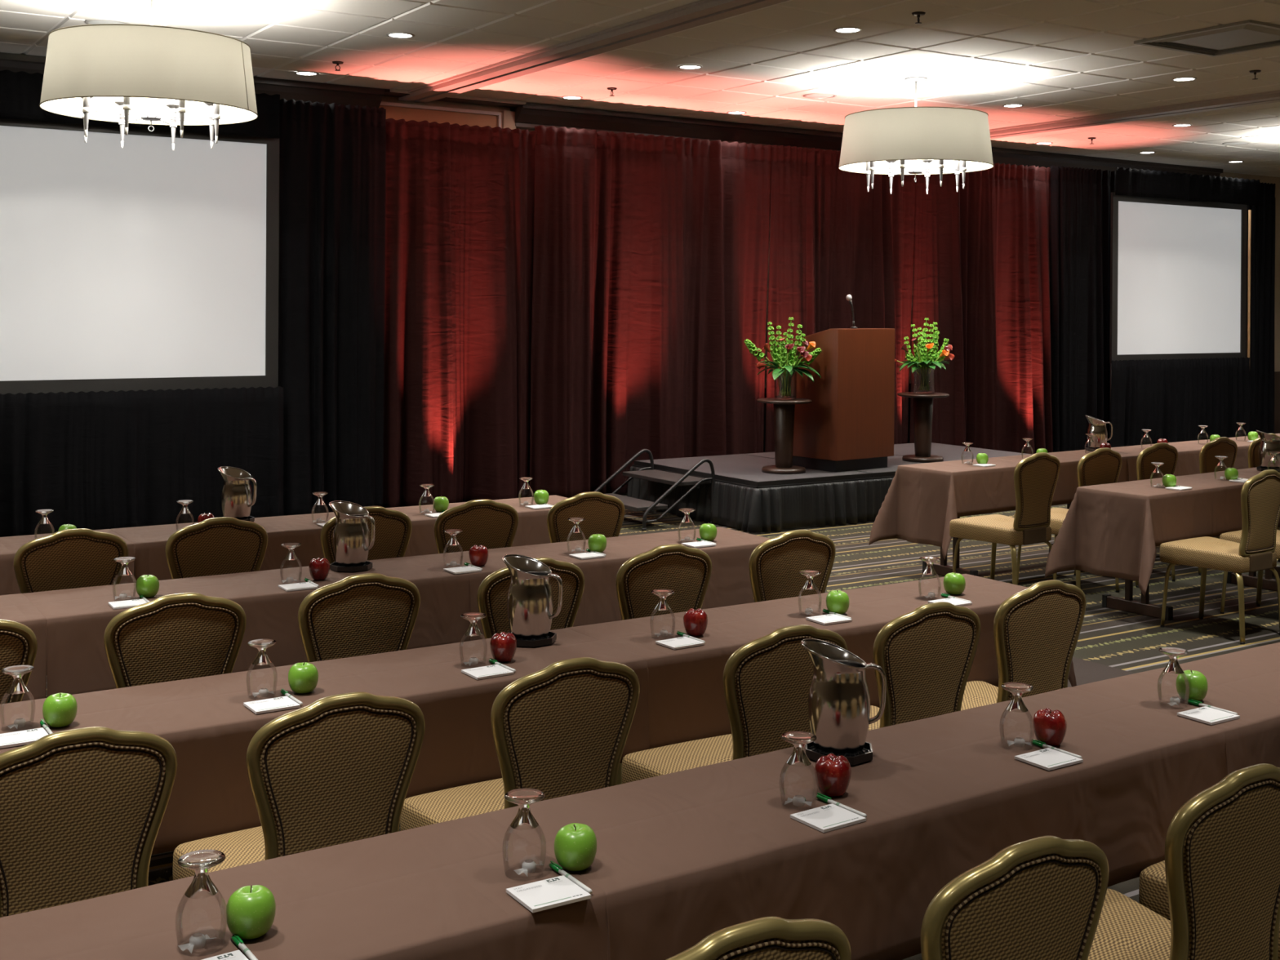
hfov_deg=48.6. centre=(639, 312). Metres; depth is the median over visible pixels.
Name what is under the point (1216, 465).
bowl
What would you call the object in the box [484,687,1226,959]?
tablecloth
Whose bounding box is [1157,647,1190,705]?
water goblet
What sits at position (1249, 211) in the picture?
upright
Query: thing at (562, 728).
banquet chair
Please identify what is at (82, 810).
banquet chair
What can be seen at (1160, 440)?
apple
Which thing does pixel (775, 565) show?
banquet chair
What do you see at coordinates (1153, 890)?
banquet chair
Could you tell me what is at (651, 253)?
drape
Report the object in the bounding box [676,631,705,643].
ballpoint pen
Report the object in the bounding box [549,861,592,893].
ballpoint pen
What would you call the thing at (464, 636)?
bowl
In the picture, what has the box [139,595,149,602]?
ballpoint pen
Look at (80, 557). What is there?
banquet chair
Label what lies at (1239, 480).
notepad
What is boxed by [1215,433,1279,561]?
banquet chair
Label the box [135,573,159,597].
apple
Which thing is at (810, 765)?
bowl
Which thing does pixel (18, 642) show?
banquet chair
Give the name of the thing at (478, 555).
apple
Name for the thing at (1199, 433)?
bowl
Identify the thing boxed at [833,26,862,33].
recessed light
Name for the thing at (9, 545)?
tablecloth
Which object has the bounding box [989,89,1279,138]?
trim
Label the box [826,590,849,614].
apple
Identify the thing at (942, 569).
folding table
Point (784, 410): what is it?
pedestal table
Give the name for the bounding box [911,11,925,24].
sprinkler
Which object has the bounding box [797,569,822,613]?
water goblet
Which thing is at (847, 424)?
lectern
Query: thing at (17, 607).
tablecloth
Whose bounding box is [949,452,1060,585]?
banquet chair
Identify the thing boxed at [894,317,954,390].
bouquet
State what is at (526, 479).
water goblet
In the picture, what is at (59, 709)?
apple
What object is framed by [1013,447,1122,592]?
banquet chair
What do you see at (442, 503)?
apple
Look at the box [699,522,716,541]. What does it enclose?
apple
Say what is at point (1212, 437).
apple
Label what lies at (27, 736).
notepad
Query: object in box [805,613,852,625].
notepad
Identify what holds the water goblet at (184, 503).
on the tablecloth at (149, 542)
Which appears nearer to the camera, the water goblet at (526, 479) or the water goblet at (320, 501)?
the water goblet at (320, 501)
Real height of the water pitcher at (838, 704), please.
0.257 m
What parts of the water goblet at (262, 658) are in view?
stem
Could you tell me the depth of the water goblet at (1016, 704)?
3.40 m
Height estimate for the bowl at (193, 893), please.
0.088 m
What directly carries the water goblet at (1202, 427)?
on the tablecloth at (1188, 462)
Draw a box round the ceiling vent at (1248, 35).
[1133,19,1279,57]
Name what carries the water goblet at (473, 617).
on the tablecloth at (207, 724)
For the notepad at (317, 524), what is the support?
on the tablecloth at (149, 542)
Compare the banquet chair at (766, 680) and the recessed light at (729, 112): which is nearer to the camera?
the banquet chair at (766, 680)
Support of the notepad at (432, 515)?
on the tablecloth at (149, 542)
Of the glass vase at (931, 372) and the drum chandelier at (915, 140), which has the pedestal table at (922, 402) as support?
the glass vase at (931, 372)
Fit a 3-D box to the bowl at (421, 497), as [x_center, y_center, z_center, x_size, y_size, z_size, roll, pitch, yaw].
[-1.081,0.971,7.187,0.082,0.088,0.082,0,0,18]
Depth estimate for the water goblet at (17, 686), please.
3.50 m
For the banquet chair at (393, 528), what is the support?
on the floor
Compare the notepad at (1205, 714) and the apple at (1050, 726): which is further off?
the notepad at (1205, 714)
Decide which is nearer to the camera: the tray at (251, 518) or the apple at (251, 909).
the apple at (251, 909)
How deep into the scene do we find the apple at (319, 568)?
5.40 m
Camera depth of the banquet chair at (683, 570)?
5.13 m
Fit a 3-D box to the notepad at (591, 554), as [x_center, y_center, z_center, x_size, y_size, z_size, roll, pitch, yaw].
[-0.223,1.022,5.967,0.117,0.006,0.102,0,0,-34]
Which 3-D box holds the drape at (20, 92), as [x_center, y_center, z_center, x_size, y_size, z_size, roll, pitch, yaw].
[-4.134,-1.576,10.514,2.996,0.352,0.064,0,0,-33]
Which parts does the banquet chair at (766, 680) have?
seat, backrest, frame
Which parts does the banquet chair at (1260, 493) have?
leg, leg, seat, leg, frame, backrest, leg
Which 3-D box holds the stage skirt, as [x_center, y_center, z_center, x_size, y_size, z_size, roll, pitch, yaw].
[2.010,1.571,13.075,3.879,0.356,1.936,0,0,-33]
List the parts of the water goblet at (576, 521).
stem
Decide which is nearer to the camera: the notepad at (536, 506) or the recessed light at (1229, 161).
the notepad at (536, 506)
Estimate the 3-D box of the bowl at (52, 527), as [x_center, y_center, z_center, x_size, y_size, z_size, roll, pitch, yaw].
[-2.608,0.965,6.206,0.082,0.088,0.082,0,0,-44]
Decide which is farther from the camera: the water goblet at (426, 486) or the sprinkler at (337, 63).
the sprinkler at (337, 63)
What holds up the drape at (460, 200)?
on the floor
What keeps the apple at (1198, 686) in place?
on the tablecloth at (1246, 682)
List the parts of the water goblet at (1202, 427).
stem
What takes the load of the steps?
on the floor
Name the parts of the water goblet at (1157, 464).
stem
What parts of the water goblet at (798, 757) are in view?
stem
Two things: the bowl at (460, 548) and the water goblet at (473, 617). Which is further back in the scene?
the bowl at (460, 548)
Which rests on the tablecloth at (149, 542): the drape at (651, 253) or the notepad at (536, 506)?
the notepad at (536, 506)
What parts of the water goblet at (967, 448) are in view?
stem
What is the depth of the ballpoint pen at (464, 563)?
5.70 m
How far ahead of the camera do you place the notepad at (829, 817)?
2.90 m
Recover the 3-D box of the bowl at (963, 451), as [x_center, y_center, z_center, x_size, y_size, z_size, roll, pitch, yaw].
[2.233,0.985,9.662,0.082,0.088,0.082,0,0,8]
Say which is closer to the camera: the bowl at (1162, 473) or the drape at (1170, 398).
the bowl at (1162, 473)
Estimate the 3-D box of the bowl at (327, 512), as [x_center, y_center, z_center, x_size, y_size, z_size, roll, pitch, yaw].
[-1.547,0.970,6.853,0.082,0.088,0.082,0,0,-41]
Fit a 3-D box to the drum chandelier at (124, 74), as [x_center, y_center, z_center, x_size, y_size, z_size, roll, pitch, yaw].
[-3.016,-1.518,8.748,1.275,0.940,1.275,0,0,29]
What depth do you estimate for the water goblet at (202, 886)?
2.31 m
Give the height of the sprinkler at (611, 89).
0.068 m
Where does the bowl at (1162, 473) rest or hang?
on the water goblet at (1157, 464)
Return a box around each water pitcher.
[217,466,257,519]
[328,500,375,567]
[502,554,562,640]
[800,638,886,756]
[1084,415,1112,448]
[1256,430,1279,468]
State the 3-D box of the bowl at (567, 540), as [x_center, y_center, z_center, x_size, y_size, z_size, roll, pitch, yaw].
[-0.273,0.980,6.066,0.082,0.088,0.082,0,0,-18]
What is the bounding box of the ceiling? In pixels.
[0,0,1279,177]
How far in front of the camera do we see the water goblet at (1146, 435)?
10.82 m
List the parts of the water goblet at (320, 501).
stem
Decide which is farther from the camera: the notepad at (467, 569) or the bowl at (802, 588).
the notepad at (467, 569)
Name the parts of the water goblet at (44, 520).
stem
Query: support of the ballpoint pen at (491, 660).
on the notepad at (495, 670)
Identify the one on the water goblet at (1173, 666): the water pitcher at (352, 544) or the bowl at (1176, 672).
the bowl at (1176, 672)
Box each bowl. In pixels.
[0,690,35,727]
[34,523,54,538]
[112,573,137,599]
[174,888,226,948]
[175,512,194,530]
[246,662,277,695]
[280,558,302,582]
[311,504,328,522]
[418,495,435,512]
[443,544,463,565]
[459,634,487,663]
[502,823,546,872]
[518,488,533,504]
[566,531,586,551]
[649,608,675,635]
[677,521,696,541]
[779,762,817,804]
[797,587,822,613]
[918,573,941,597]
[961,450,973,463]
[999,708,1034,746]
[1021,446,1033,458]
[1084,441,1096,453]
[1140,436,1151,448]
[1150,472,1164,487]
[1157,670,1190,705]
[1197,432,1208,443]
[1213,465,1226,479]
[1235,429,1246,440]
[1267,460,1279,472]
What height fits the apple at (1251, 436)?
0.081 m
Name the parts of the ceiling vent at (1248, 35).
panel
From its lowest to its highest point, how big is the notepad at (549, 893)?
0.006 m
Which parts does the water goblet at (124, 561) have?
stem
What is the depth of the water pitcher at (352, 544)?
5.60 m
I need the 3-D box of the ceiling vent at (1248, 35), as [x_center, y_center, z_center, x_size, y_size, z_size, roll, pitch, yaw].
[4.178,-1.938,10.027,0.920,0.026,0.920,0,0,-33]
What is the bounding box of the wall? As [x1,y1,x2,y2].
[381,95,1279,387]
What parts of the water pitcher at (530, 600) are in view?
handle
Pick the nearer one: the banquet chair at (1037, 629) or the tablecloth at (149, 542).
the banquet chair at (1037, 629)
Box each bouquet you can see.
[744,316,822,395]
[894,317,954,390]
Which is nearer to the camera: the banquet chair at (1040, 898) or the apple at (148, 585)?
the banquet chair at (1040, 898)
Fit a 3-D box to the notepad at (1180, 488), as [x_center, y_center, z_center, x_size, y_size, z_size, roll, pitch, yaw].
[3.184,1.036,8.375,0.117,0.006,0.102,0,0,-37]
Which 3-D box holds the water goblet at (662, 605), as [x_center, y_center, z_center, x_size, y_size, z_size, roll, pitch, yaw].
[0.073,0.960,4.519,0.082,0.144,0.082,0,0,-6]
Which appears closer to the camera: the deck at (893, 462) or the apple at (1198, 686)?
the apple at (1198, 686)
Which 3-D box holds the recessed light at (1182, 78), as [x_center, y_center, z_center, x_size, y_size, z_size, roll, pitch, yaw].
[4.529,-1.945,11.792,0.200,0.008,0.200,0,0,-33]
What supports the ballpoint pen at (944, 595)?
on the tablecloth at (686, 700)
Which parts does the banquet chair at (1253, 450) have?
backrest, frame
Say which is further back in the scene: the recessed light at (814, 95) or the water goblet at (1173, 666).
the recessed light at (814, 95)
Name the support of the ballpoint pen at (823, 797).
on the tablecloth at (682, 858)
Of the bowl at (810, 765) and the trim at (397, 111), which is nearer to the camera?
the bowl at (810, 765)
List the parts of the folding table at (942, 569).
leg, leg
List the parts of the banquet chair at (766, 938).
backrest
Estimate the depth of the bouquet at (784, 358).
12.05 m
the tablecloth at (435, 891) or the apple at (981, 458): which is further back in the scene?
the apple at (981, 458)
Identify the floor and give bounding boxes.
[148,493,1279,959]
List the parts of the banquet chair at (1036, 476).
leg, leg, seat, leg, frame, backrest, leg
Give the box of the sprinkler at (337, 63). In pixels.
[332,61,343,71]
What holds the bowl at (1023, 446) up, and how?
on the water goblet at (1027, 443)
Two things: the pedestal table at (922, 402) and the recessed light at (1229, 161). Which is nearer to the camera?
the pedestal table at (922, 402)
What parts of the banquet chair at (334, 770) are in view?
seat, frame, backrest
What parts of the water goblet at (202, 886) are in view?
stem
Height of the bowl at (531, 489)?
0.088 m
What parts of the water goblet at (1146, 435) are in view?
stem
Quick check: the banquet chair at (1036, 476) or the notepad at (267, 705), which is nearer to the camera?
the notepad at (267, 705)
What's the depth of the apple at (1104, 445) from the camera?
10.37 m
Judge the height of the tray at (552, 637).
0.021 m
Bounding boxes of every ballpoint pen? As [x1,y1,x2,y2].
[40,719,53,734]
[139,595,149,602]
[231,933,257,959]
[280,688,302,705]
[304,577,319,586]
[463,562,482,570]
[488,657,515,672]
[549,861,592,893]
[586,548,605,555]
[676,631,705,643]
[696,537,715,544]
[816,792,866,817]
[822,608,851,618]
[940,593,971,602]
[1032,739,1081,758]
[1187,698,1237,715]
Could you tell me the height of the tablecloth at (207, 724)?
0.295 m
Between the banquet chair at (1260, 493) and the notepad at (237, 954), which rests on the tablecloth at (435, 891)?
the notepad at (237, 954)
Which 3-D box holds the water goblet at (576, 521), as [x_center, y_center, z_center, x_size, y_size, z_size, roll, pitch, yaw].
[-0.272,0.953,6.066,0.082,0.144,0.082,0,0,-18]
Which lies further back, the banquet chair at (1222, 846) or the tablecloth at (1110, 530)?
the tablecloth at (1110, 530)
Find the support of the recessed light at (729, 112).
in the ceiling
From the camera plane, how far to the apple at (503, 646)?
4.17 m
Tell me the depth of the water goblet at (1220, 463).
8.84 m
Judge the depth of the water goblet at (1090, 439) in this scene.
10.42 m
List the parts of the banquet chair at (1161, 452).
frame, backrest, leg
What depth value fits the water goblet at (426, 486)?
7.18 m
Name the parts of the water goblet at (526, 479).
stem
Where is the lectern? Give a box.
[782,328,894,471]
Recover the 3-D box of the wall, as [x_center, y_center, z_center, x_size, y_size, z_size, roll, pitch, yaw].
[0.087,-0.196,14.567,24.000,3.880,0.150,0,0,-33]
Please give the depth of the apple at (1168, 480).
8.42 m
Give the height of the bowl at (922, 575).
0.088 m
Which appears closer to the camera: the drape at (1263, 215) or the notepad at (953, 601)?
the notepad at (953, 601)
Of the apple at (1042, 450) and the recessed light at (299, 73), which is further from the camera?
the recessed light at (299, 73)
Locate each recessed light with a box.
[294,71,318,75]
[386,31,414,38]
[561,95,582,99]
[677,64,702,69]
[726,111,746,114]
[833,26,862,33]
[1002,103,1023,107]
[1035,142,1053,144]
[1138,151,1155,153]
[1171,76,1196,81]
[1172,124,1192,126]
[1227,160,1244,162]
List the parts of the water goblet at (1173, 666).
stem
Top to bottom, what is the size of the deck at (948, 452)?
0.405 m
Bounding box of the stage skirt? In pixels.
[626,464,894,532]
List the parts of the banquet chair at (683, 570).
leg, frame, backrest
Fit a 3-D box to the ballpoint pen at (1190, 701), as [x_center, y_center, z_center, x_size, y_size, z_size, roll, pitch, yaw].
[1.505,1.038,3.728,0.010,0.012,0.146,0,0,-33]
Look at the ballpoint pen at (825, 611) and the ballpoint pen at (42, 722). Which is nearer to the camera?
the ballpoint pen at (42, 722)
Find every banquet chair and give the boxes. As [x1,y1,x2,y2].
[0,619,37,703]
[0,726,177,917]
[13,528,128,593]
[103,592,246,688]
[164,516,267,578]
[172,691,425,879]
[297,573,420,662]
[320,506,412,564]
[400,657,639,831]
[434,498,518,553]
[476,556,584,638]
[546,491,625,542]
[615,543,711,785]
[622,624,847,783]
[666,916,851,959]
[748,529,835,602]
[867,601,980,730]
[920,835,1109,959]
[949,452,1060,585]
[960,579,1086,710]
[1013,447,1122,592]
[1074,442,1177,587]
[1087,763,1279,959]
[1138,860,1279,959]
[1160,469,1279,644]
[1198,436,1237,575]
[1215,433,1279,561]
[1219,529,1279,613]
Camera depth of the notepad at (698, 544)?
6.26 m
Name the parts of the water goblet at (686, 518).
stem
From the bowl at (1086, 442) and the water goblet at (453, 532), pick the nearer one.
the water goblet at (453, 532)
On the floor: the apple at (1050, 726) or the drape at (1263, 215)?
the drape at (1263, 215)
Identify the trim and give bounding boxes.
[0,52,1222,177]
[378,101,515,129]
[382,88,525,107]
[398,0,788,102]
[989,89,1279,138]
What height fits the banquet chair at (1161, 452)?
0.933 m
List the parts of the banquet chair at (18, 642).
backrest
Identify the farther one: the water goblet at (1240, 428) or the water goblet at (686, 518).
the water goblet at (1240, 428)
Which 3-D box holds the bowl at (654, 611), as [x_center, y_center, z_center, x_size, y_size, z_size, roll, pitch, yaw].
[0.072,0.987,4.519,0.082,0.088,0.082,0,0,-6]
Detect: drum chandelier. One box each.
[39,0,257,150]
[838,76,994,194]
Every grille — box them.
[88,20,124,24]
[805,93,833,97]
[1225,142,1247,144]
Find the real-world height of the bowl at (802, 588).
0.088 m
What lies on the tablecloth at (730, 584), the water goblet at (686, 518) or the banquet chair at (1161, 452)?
the water goblet at (686, 518)
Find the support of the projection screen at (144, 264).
on the floor
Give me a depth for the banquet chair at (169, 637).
4.21 m
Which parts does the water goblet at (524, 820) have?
stem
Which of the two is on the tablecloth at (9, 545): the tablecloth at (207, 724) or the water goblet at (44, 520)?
the water goblet at (44, 520)
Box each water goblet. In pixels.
[0,665,35,727]
[34,509,54,538]
[112,556,137,599]
[174,849,226,948]
[175,499,194,530]
[246,639,277,695]
[280,542,302,582]
[311,491,328,522]
[418,484,435,512]
[443,528,463,565]
[459,612,487,663]
[502,787,546,872]
[518,476,533,504]
[566,517,586,551]
[649,589,675,635]
[677,508,696,541]
[779,731,817,804]
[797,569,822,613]
[918,556,941,597]
[961,442,973,463]
[999,682,1034,746]
[1021,438,1033,458]
[1084,433,1096,453]
[1140,429,1151,448]
[1150,462,1164,487]
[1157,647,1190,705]
[1197,425,1208,443]
[1213,456,1227,479]
[1235,422,1246,440]
[1267,451,1279,472]
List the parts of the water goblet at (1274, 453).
stem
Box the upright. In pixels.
[1247,209,1251,357]
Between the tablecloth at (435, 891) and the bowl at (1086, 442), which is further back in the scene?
the bowl at (1086, 442)
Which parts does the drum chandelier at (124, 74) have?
candle arm, candle arm, arm, arm, candle arm, candle arm, arm, lamp shade, rod, arm, candle arm, candle arm, arm, arm, candle arm, candle arm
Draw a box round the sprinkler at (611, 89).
[607,87,617,96]
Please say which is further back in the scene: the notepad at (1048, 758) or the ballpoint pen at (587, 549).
the ballpoint pen at (587, 549)
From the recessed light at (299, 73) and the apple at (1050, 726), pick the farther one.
the recessed light at (299, 73)
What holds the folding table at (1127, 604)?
on the floor
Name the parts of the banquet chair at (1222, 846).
seat, frame, backrest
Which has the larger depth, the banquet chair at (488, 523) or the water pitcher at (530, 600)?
the banquet chair at (488, 523)
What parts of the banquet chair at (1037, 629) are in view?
seat, frame, backrest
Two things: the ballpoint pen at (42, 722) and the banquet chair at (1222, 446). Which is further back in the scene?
the banquet chair at (1222, 446)
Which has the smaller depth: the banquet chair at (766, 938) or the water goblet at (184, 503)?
the banquet chair at (766, 938)
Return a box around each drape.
[0,70,279,138]
[0,386,284,537]
[278,98,386,515]
[382,118,537,507]
[529,124,770,497]
[764,145,915,452]
[909,162,1053,453]
[1049,165,1115,452]
[1110,357,1250,447]
[1115,166,1260,205]
[1245,182,1275,435]
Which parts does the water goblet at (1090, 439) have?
stem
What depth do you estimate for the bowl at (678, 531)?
6.39 m
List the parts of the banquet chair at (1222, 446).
frame, backrest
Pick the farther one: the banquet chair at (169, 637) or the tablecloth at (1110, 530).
the tablecloth at (1110, 530)
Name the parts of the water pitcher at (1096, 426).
handle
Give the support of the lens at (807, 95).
attached to the recessed light at (814, 95)
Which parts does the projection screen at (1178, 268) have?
leg, border frame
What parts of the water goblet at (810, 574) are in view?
stem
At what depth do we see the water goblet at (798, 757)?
2.99 m
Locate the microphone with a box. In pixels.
[845,294,857,328]
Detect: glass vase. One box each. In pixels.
[773,372,796,399]
[913,368,934,393]
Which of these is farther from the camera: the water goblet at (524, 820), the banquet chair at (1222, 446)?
the banquet chair at (1222, 446)
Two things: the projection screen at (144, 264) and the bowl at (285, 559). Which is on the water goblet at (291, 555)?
the bowl at (285, 559)
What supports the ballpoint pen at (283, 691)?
on the tablecloth at (207, 724)
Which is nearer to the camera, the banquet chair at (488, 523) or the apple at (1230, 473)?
the banquet chair at (488, 523)
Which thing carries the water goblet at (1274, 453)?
on the tablecloth at (1110, 530)
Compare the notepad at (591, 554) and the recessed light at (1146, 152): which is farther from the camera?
the recessed light at (1146, 152)
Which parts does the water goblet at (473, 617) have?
stem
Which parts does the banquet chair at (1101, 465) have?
leg, seat, leg, frame, backrest, leg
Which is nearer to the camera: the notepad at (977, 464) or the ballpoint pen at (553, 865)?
the ballpoint pen at (553, 865)
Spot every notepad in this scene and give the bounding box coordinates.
[0,727,48,748]
[107,599,146,608]
[201,949,248,959]
[243,696,300,714]
[278,582,317,591]
[316,522,325,527]
[424,512,441,517]
[443,565,481,573]
[461,664,514,679]
[506,875,591,912]
[524,504,552,509]
[568,551,604,559]
[655,636,704,649]
[681,541,715,547]
[790,803,866,832]
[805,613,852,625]
[928,597,972,605]
[972,463,995,466]
[1014,747,1083,770]
[1164,486,1191,490]
[1177,706,1239,724]
[1229,478,1247,482]
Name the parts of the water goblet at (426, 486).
stem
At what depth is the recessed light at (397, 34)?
10.11 m
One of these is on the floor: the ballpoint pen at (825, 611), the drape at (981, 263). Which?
the drape at (981, 263)
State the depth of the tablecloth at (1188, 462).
10.74 m
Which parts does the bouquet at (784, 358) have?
stem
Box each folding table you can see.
[922,503,1071,576]
[1102,568,1277,620]
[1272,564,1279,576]
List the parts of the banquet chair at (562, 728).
seat, frame, backrest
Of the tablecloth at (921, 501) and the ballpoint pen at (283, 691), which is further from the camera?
the tablecloth at (921, 501)
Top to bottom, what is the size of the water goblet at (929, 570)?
0.144 m
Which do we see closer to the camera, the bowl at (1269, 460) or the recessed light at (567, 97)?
the bowl at (1269, 460)
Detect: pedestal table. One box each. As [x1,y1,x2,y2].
[756,397,812,474]
[897,391,949,462]
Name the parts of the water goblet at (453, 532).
stem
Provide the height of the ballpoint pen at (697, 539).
0.012 m
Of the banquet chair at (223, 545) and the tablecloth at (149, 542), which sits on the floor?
the banquet chair at (223, 545)
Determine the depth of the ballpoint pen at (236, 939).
2.29 m
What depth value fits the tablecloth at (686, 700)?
4.68 m
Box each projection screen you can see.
[0,118,279,394]
[1109,191,1247,444]
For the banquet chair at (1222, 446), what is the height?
0.933 m
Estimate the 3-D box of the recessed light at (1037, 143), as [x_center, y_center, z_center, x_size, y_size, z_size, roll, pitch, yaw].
[4.664,-1.959,16.361,0.200,0.008,0.200,0,0,-33]
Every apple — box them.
[42,693,77,727]
[57,524,76,531]
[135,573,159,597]
[197,512,214,523]
[226,884,275,939]
[288,662,318,693]
[308,557,329,580]
[434,495,448,511]
[468,545,488,566]
[489,631,516,662]
[533,488,548,504]
[554,822,596,871]
[587,533,606,552]
[683,608,707,635]
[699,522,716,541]
[814,753,851,796]
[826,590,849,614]
[943,572,965,595]
[976,453,988,463]
[1033,707,1066,746]
[1035,448,1048,453]
[1099,442,1111,448]
[1156,438,1168,443]
[1162,474,1176,487]
[1175,670,1208,701]
[1209,434,1220,441]
[1224,466,1238,479]
[1247,431,1257,440]
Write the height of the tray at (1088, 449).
0.021 m
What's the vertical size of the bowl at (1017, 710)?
0.088 m
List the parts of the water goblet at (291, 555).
stem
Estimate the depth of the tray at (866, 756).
3.28 m
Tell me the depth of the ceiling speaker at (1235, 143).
16.23 m
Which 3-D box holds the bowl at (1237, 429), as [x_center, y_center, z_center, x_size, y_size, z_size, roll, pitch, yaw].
[4.898,0.996,11.552,0.082,0.088,0.082,0,0,-30]
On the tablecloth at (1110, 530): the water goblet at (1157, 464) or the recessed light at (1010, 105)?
the water goblet at (1157, 464)
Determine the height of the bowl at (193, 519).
0.088 m
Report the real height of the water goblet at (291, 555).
0.144 m
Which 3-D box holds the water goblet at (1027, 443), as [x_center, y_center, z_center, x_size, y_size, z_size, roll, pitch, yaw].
[2.738,0.959,10.014,0.082,0.144,0.082,0,0,-33]
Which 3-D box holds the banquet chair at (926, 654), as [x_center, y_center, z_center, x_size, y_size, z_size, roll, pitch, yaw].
[0.720,1.314,4.374,0.464,0.933,0.554,0,0,-33]
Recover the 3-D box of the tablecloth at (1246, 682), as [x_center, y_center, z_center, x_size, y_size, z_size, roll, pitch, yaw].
[2.111,1.254,4.275,1.891,0.414,0.566,0,0,-34]
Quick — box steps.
[594,448,715,530]
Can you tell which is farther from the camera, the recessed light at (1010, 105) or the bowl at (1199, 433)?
the recessed light at (1010, 105)
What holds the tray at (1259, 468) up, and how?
on the tablecloth at (1110, 530)
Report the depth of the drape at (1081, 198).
16.88 m
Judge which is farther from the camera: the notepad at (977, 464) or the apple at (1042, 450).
the apple at (1042, 450)
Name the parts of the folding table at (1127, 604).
leg, leg, leg, leg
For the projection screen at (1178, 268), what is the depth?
17.65 m
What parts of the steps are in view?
handrail, stringer rail, handrail, stringer rail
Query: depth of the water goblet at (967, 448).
9.66 m
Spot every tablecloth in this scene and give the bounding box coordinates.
[0,528,134,595]
[0,593,47,701]
[0,627,648,855]
[0,813,609,959]
[22,555,470,697]
[110,495,567,580]
[420,526,769,640]
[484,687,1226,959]
[567,573,1076,749]
[868,450,1128,560]
[1044,468,1279,596]
[1071,642,1279,775]
[1074,439,1250,481]
[1228,433,1279,442]
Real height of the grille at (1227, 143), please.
0.003 m
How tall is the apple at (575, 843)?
0.081 m
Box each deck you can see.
[634,453,871,486]
[743,452,923,477]
[893,442,1029,461]
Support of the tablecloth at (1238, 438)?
on the folding table
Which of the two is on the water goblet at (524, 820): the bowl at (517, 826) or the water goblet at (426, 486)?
the bowl at (517, 826)
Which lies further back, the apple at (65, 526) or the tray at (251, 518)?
the tray at (251, 518)
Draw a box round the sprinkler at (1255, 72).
[1248,70,1261,79]
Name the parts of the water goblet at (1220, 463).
stem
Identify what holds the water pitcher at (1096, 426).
on the tray at (1088, 449)
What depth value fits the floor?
8.97 m
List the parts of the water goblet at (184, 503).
stem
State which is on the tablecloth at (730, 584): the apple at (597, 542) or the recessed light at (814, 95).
the apple at (597, 542)
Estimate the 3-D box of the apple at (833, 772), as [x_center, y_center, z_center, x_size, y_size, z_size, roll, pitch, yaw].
[0.417,0.999,3.061,0.079,0.081,0.079,0,0,10]
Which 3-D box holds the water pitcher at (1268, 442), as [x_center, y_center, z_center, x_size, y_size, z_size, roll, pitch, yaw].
[4.168,0.907,9.375,0.179,0.257,0.158,0,0,-27]
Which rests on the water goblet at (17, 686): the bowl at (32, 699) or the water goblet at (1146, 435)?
the bowl at (32, 699)
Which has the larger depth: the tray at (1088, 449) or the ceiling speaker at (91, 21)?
the tray at (1088, 449)
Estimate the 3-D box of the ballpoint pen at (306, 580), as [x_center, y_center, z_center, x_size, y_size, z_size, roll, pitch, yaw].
[-1.236,1.015,5.334,0.010,0.012,0.146,0,0,-32]
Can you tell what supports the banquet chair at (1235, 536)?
on the floor
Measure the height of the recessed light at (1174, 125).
0.008 m
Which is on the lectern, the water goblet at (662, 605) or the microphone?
the microphone
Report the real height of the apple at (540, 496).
0.081 m
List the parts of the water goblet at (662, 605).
stem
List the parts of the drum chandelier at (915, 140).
candle arm, candle arm, arm, candle arm, arm, candle arm, rod, lamp shade, candle arm, arm, candle arm, arm, candle arm, candle arm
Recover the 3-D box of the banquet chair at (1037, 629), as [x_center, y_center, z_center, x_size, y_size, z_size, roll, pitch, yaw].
[1.149,1.316,4.724,0.464,0.933,0.554,0,0,-34]
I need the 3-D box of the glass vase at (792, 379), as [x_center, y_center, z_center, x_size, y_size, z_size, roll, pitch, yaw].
[1.240,0.619,12.085,0.192,0.230,0.192,0,0,-33]
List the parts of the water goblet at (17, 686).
stem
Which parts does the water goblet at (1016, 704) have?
stem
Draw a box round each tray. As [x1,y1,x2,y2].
[222,515,254,521]
[329,560,372,572]
[506,631,556,647]
[805,742,872,765]
[1085,447,1094,451]
[1256,466,1279,471]
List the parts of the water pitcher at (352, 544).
handle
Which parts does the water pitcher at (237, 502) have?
handle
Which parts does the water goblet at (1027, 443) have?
stem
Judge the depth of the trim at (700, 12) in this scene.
10.20 m
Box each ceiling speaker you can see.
[84,18,131,24]
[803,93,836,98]
[1222,141,1250,145]
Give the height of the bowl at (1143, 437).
0.088 m
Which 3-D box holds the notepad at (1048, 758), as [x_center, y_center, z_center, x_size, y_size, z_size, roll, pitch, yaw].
[0.951,1.038,3.298,0.117,0.006,0.102,0,0,-33]
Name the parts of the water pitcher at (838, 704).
handle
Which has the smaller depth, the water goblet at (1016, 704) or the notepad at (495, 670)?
the water goblet at (1016, 704)
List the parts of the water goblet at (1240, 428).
stem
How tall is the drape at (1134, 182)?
0.337 m
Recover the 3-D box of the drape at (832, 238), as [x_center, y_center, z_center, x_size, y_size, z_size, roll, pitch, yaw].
[2.179,0.018,14.895,2.031,3.436,0.341,0,0,-32]
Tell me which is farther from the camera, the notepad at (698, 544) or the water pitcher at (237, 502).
the water pitcher at (237, 502)
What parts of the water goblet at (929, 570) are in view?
stem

